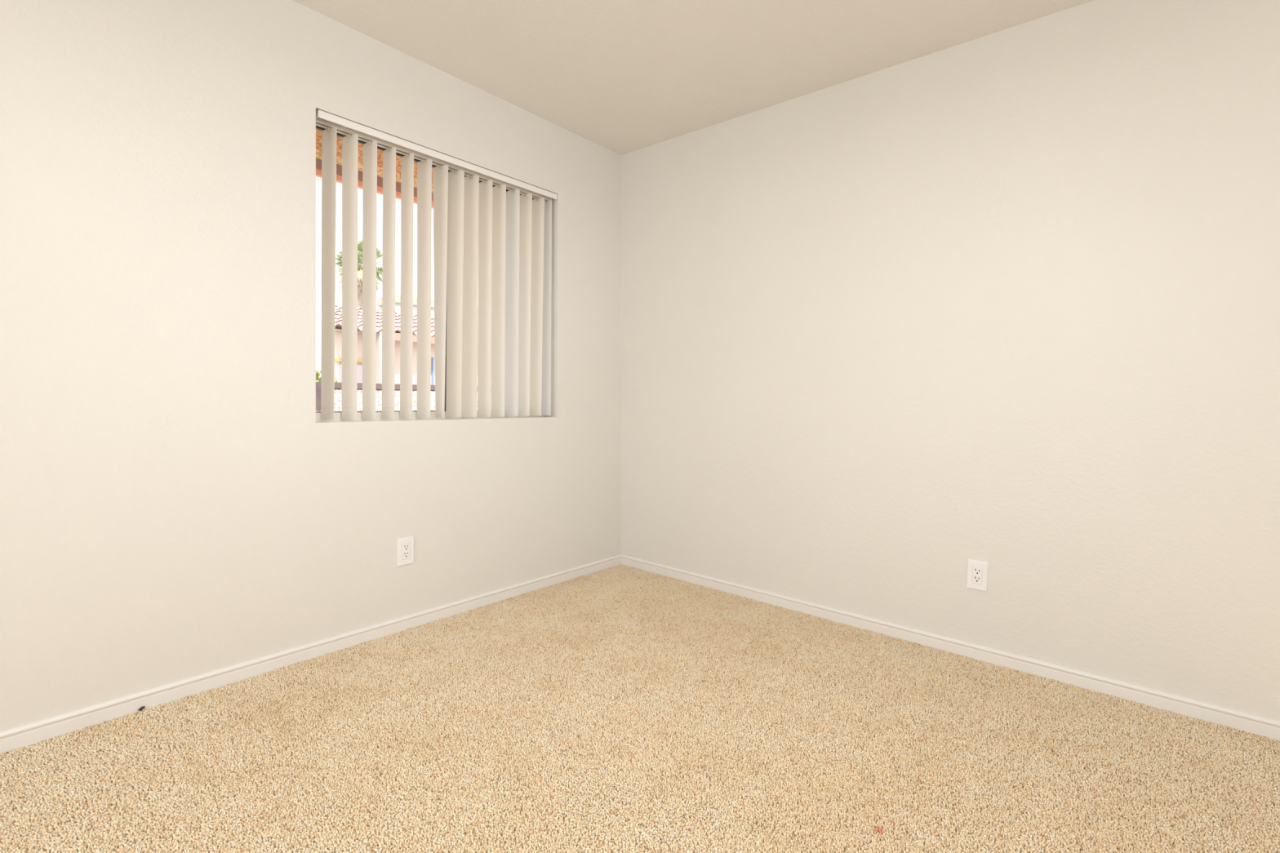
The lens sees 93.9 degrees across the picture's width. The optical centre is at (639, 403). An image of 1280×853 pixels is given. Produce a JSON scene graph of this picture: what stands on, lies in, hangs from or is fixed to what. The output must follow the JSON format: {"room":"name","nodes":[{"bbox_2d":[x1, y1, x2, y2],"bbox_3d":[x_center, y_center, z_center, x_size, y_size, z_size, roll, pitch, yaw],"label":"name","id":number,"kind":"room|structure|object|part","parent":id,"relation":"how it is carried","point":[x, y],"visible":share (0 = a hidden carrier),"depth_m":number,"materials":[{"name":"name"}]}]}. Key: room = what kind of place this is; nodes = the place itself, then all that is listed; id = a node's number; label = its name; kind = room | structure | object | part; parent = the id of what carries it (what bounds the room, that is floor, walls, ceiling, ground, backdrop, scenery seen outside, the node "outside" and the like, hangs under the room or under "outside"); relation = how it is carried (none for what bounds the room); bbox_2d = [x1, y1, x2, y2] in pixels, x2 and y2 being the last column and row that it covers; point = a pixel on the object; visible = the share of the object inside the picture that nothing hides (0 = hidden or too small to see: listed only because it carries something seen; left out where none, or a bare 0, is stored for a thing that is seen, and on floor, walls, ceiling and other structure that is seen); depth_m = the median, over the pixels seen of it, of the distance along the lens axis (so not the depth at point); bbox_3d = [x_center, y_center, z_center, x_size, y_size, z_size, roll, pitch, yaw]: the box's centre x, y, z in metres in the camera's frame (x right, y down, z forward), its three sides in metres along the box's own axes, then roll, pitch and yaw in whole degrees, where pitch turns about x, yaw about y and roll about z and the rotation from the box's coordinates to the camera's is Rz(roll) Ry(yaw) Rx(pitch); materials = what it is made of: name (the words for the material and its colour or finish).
{"room":"empty bedroom","nodes":[
{"label":"empty bedroom","id":0,"kind":"room"},
{"bbox_2d":[0,0,621,732],"bbox_3d":[-1.707,-0.269,1.807,0.150,2.750,5.050,0,0,40],"label":"wall","id":1,"kind":"structure","parent":0,"point":[175,504],"depth_m":2.04,"materials":[{"name":"paint"}]},
{"bbox_2d":[0,554,621,754],"bbox_3d":[-1.694,0.931,1.698,0.012,0.062,4.900,0,0,40],"label":"baseboard","id":2,"kind":"structure","parent":1,"relation":"attached to","point":[30,734],"depth_m":2.10,"materials":[{"name":"white paint"}]},
{"bbox_2d":[315,128,493,208],"bbox_3d":[-1.323,-1.581,3.284,1.175,0.493,8.000,0,0,40],"label":"roof eave","id":3,"kind":"object","parent":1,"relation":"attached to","point":[318,133],"visible":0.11,"depth_m":3.60,"materials":[{"name":"brown wood"}]},
{"bbox_2d":[397,536,413,566],"bbox_3d":[-0.991,0.625,2.530,0.007,0.114,0.070,0,0,40],"label":"wall outlet","id":4,"kind":"object","parent":1,"relation":"attached to","point":[405,545],"visible":1,"depth_m":2.53,"materials":[{"name":"white plastic"}]},
{"bbox_2d":[402,542,409,559],"bbox_3d":[-0.990,0.625,2.530,0.004,0.067,0.033,0,0,40],"label":"receptacle","id":5,"kind":"object","parent":4,"relation":"attached to","point":[406,546],"depth_m":2.53,"materials":[{"name":"white plastic"}]},
{"bbox_2d":[315,125,543,422],"bbox_3d":[-0.931,-0.524,2.809,0.034,1.193,1.218,0,0,40],"label":"window","id":6,"kind":"structure","parent":1,"relation":"in","point":[337,415],"depth_m":2.64,"materials":[{"name":"beige plastic"}]},
{"bbox_3d":[-0.932,-0.524,2.810,0.030,1.193,1.218,0,0,40],"label":"frame","id":7,"kind":"part","parent":6,"relation":"part of","materials":[{"name":"beige plastic"}]},
{"bbox_2d":[315,109,556,419],"bbox_3d":[-0.871,-0.528,2.761,0.104,1.182,1.206,0,0,40],"label":"vertical blind","id":8,"kind":"object","parent":6,"relation":"attached to","point":[492,246],"visible":0.99,"depth_m":2.73,"materials":[{"name":"white plastic"}]},
{"bbox_2d":[0,594,1279,852],"bbox_3d":[-0.135,1.111,0.376,4.100,0.298,4.900,0,0,40],"label":"floor","id":9,"kind":"structure","parent":0,"point":[536,594],"depth_m":1.49,"materials":[{"name":"beige carpet"}]},
{"bbox_2d":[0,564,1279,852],"bbox_3d":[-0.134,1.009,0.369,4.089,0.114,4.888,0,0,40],"label":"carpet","id":10,"kind":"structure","parent":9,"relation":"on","point":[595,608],"depth_m":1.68,"materials":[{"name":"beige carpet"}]},
{"bbox_2d":[293,0,1093,155],"bbox_3d":[-0.135,-1.557,0.376,4.400,0.361,5.200,0,0,40],"label":"ceiling","id":11,"kind":"structure","parent":0,"point":[624,77],"depth_m":2.43,"materials":[{"name":"paint"}]},
{"bbox_2d":[621,0,1279,721],"bbox_3d":[1.498,-0.204,2.302,4.100,2.920,0.150,0,0,40],"label":"wall","id":12,"kind":"structure","parent":0,"point":[1008,300],"depth_m":2.29,"materials":[{"name":"paint"}]},
{"bbox_2d":[621,554,1279,742],"bbox_3d":[1.446,0.983,2.240,4.100,0.166,0.012,0,0,40],"label":"baseboard","id":13,"kind":"structure","parent":12,"relation":"attached to","point":[1247,722],"depth_m":2.29,"materials":[{"name":"white paint"}]},
{"bbox_2d":[966,559,988,591],"bbox_3d":[1.325,0.674,2.346,0.075,0.117,0.007,0,0,40],"label":"wall outlet","id":14,"kind":"object","parent":12,"relation":"attached to","point":[977,571],"visible":1,"depth_m":2.34,"materials":[{"name":"white plastic"}]},
{"bbox_2d":[972,566,982,584],"bbox_3d":[1.324,0.674,2.345,0.036,0.068,0.004,0,0,40],"label":"receptacle","id":15,"kind":"object","parent":14,"relation":"attached to","point":[977,571],"depth_m":2.34,"materials":[{"name":"white plastic"}]},
{"label":"outside","id":16,"kind":"structure","parent":0,"visible":0},
{"bbox_2d":[318,388,477,411],"bbox_3d":[-14.649,0.412,32.939,59.840,1.288,54.000,0,0,40],"label":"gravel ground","id":17,"kind":"structure","parent":16,"point":[338,392],"depth_m":9.27,"materials":[{"name":"white gravel"}]},
{"bbox_2d":[315,382,320,411],"bbox_3d":[-5.460,0.053,7.703,0.900,0.706,2.211,0,0,40],"label":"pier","id":18,"kind":"structure","parent":17,"relation":"on","point":[317,384],"depth_m":8.22,"materials":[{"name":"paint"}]},
{"bbox_2d":[315,368,337,382],"bbox_3d":[-7.384,-0.489,13.584,1.105,0.607,1.071,0,0,40],"label":"shrub","id":19,"kind":"object","parent":17,"relation":"on","point":[317,371],"visible":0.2,"depth_m":13.55,"materials":[{"name":"green plant"}]},
{"bbox_2d":[335,238,382,308],"bbox_3d":[-15.162,-4.588,32.422,3.070,8.738,3.275,0,0,40],"label":"fan palm","id":20,"kind":"object","parent":17,"relation":"on","point":[379,269],"visible":0.24,"depth_m":32.13,"materials":[{"name":"green plant"}]},
{"bbox_2d":[320,305,491,386],"bbox_3d":[-8.463,-1.821,22.983,9.154,3.178,10.186,0,0,40],"label":"house","id":21,"kind":"structure","parent":17,"relation":"on","point":[338,315],"depth_m":17.74,"materials":[{"name":"beige paint"}]},
{"bbox_3d":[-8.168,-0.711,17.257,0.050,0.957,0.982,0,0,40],"label":"garage door","id":22,"kind":"part","parent":21,"relation":"part of","materials":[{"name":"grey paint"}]},
{"bbox_2d":[334,382,491,391],"bbox_3d":[-1.266,-0.278,13.128,0.120,0.091,10.911,0,0,40],"label":"rail","id":23,"kind":"object","parent":17,"relation":"on","point":[337,385],"visible":0.02,"depth_m":9.60,"materials":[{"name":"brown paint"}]},
{"bbox_2d":[377,294,478,319],"bbox_3d":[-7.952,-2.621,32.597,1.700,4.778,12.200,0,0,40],"label":"building","id":24,"kind":"structure","parent":17,"relation":"on","point":[397,298],"depth_m":28.22,"materials":[{"name":"grey paint"}]}
]}

